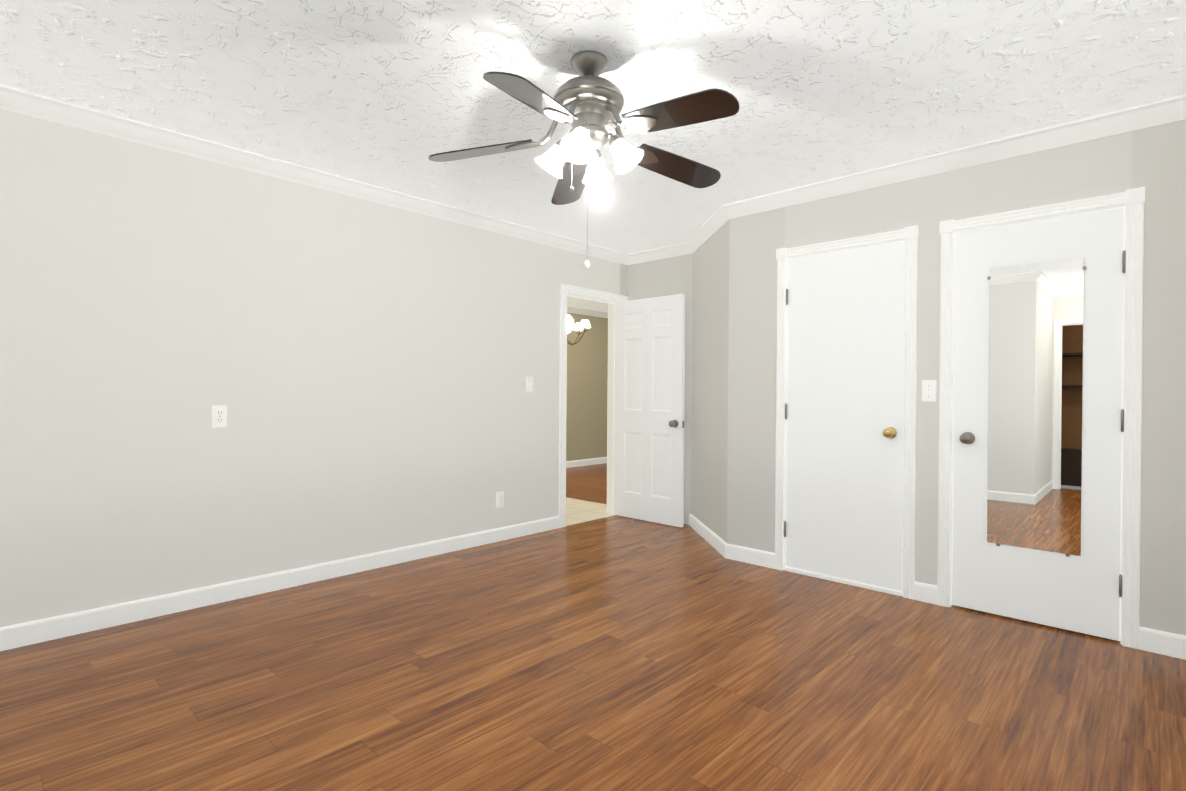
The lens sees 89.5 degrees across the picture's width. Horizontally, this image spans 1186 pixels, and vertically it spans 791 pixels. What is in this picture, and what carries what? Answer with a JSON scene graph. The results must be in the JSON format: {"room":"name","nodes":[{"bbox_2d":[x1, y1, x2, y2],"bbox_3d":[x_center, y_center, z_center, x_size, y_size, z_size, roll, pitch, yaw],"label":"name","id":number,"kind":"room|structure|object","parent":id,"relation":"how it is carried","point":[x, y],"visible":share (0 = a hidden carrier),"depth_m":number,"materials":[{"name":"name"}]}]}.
{"room":"empty bedroom","nodes":[
{"label":"empty bedroom","id":0,"kind":"room"},
{"bbox_2d":[0,109,619,626],"bbox_3d":[-1.443,-0.106,3.900,0.120,2.440,4.805,1,0,43],"label":"wall","id":1,"kind":"structure","parent":0,"point":[360,369],"depth_m":3.27,"materials":[{"name":"white paint"}]},
{"bbox_2d":[212,406,226,427],"bbox_3d":[-2.004,0.113,3.212,0.009,0.115,0.070,1,0,43],"label":"electrical outlet plate","id":2,"kind":"object","parent":1,"relation":"attached to","point":[219,416],"visible":1,"depth_m":3.21,"materials":[{"name":"white plastic"}]},
{"bbox_2d":[496,491,503,507],"bbox_3d":[-0.712,0.799,4.596,0.009,0.115,0.070,1,0,43],"label":"electrical outlet plate","id":3,"kind":"object","parent":1,"relation":"attached to","point":[499,499],"visible":1,"depth_m":4.59,"materials":[{"name":"white plastic"}]},
{"bbox_2d":[526,377,532,390],"bbox_3d":[-0.504,-0.091,4.801,0.016,0.115,0.070,1,0,43],"label":"light switch","id":4,"kind":"object","parent":1,"relation":"attached to","point":[529,383],"visible":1,"depth_m":4.80,"materials":[{"name":"white plastic"}]},
{"bbox_2d":[0,514,1185,659],"bbox_3d":[-0.375,1.080,2.043,4.000,0.100,6.284,1,0,43],"label":"baseboard","id":5,"kind":"structure","parent":1,"relation":"attached to","point":[85,621],"depth_m":3.29,"materials":[{"name":"white wood"}]},
{"bbox_2d":[0,84,1185,264],"bbox_3d":[-0.363,-1.268,2.028,4.000,0.085,6.270,1,0,43],"label":"crown molding","id":6,"kind":"structure","parent":1,"relation":"attached to","point":[42,107],"depth_m":3.26,"materials":[{"name":"white wood"}]},
{"bbox_2d":[559,284,627,527],"bbox_3d":[-0.029,0.088,5.409,0.154,2.054,0.878,1,0,43],"label":"door frame","id":7,"kind":"structure","parent":1,"relation":"attached to","point":[566,291],"depth_m":5.28,"materials":[{"name":"white wood"}]},
{"bbox_2d":[614,294,684,526],"bbox_3d":[0.489,0.125,5.316,0.754,1.972,0.170,1,0,43],"label":"door","id":8,"kind":"structure","parent":7,"relation":"in","point":[649,406],"depth_m":5.28,"materials":[{"name":"white paint"}]},
{"bbox_2d":[566,463,606,503],"bbox_3d":[0.952,1.135,8.539,2.960,0.050,4.630,1,0,43],"label":"floor","id":9,"kind":"structure","parent":0,"point":[587,483],"depth_m":7.54,"materials":[{"name":"brown wood"}]},
{"bbox_2d":[566,313,607,460],"bbox_3d":[-1.091,-0.124,8.423,0.120,2.440,7.640,1,0,43],"label":"wall","id":10,"kind":"structure","parent":0,"point":[587,379],"depth_m":9.38,"materials":[{"name":"beige paint"}]},
{"bbox_2d":[566,306,607,467],"bbox_3d":[-1.024,-0.123,8.361,0.064,2.440,7.400,1,0,43],"label":"molding","id":11,"kind":"structure","parent":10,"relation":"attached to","point":[592,461],"depth_m":9.36,"materials":[{"name":"white wood"}]},
{"bbox_2d":[566,497,613,525],"bbox_3d":[-1.650,1.129,5.770,2.960,0.050,2.970,1,0,43],"label":"floor","id":12,"kind":"structure","parent":0,"point":[578,511],"depth_m":5.75,"materials":[{"name":"beige tile"}]},
{"bbox_2d":[0,515,1185,790],"bbox_3d":[-0.337,1.155,1.998,4.120,0.050,6.510,1,0,43],"label":"floor","id":13,"kind":"structure","parent":0,"point":[616,653],"depth_m":2.30,"materials":[{"name":"laminate"}]},
{"bbox_2d":[0,0,1185,311],"bbox_3d":[-0.059,-1.344,4.425,7.080,0.050,12.020,1,0,43],"label":"ceiling","id":14,"kind":"structure","parent":0,"point":[390,94],"depth_m":2.47,"materials":[{"name":"white paint"}]},
{"bbox_2d":[567,320,590,344],"bbox_3d":[-0.334,-0.958,7.061,0.672,0.750,0.650,1,0,43],"label":"chandelier","id":15,"kind":"object","parent":14,"relation":"hanging from","point":[583,325],"visible":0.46,"depth_m":6.97,"materials":[{"name":"white glass"}]},
{"bbox_2d":[428,50,739,267],"bbox_3d":[0.021,-0.896,2.306,1.186,0.826,1.236,1,0,43],"label":"ceiling fan","id":16,"kind":"object","parent":14,"relation":"hanging from","point":[587,104],"visible":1,"depth_m":2.27,"materials":[{"name":"silver metal"}]},
{"bbox_2d":[620,119,1185,635],"bbox_3d":[1.581,-0.086,4.111,4.240,2.440,0.808,1,0,43],"label":"wall","id":17,"kind":"structure","parent":0,"point":[723,278],"depth_m":3.32,"materials":[{"name":"white paint"}]},
{"bbox_2d":[784,241,905,590],"bbox_3d":[1.493,0.115,3.622,0.705,1.982,0.104,1,0,43],"label":"closet door","id":18,"kind":"structure","parent":17,"relation":"in","point":[844,410],"depth_m":3.61,"materials":[{"name":"white paint"}]},
{"bbox_2d":[775,225,918,599],"bbox_3d":[1.537,0.094,3.663,0.836,2.084,0.143,1,0,43],"label":"door frame","id":19,"kind":"structure","parent":17,"relation":"attached to","point":[910,235],"depth_m":3.47,"materials":[{"name":"white wood"}]},
{"bbox_2d":[922,380,935,400],"bbox_3d":[1.848,-0.025,3.295,0.070,0.115,0.016,1,0,43],"label":"light switch","id":20,"kind":"object","parent":17,"relation":"attached to","point":[928,390],"visible":1,"depth_m":3.29,"materials":[{"name":"white plastic"}]},
{"bbox_2d":[952,207,1125,640],"bbox_3d":[2.181,0.132,2.975,0.688,2.000,0.104,1,0,43],"label":"door","id":21,"kind":"structure","parent":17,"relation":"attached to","point":[1038,409],"depth_m":2.96,"materials":[{"name":"white paint"}]},
{"bbox_2d":[937,187,1144,648],"bbox_3d":[2.219,0.102,3.022,0.819,2.084,0.143,1,0,43],"label":"door frame","id":22,"kind":"structure","parent":17,"relation":"attached to","point":[1131,201],"depth_m":2.75,"materials":[{"name":"white wood"}]}
]}

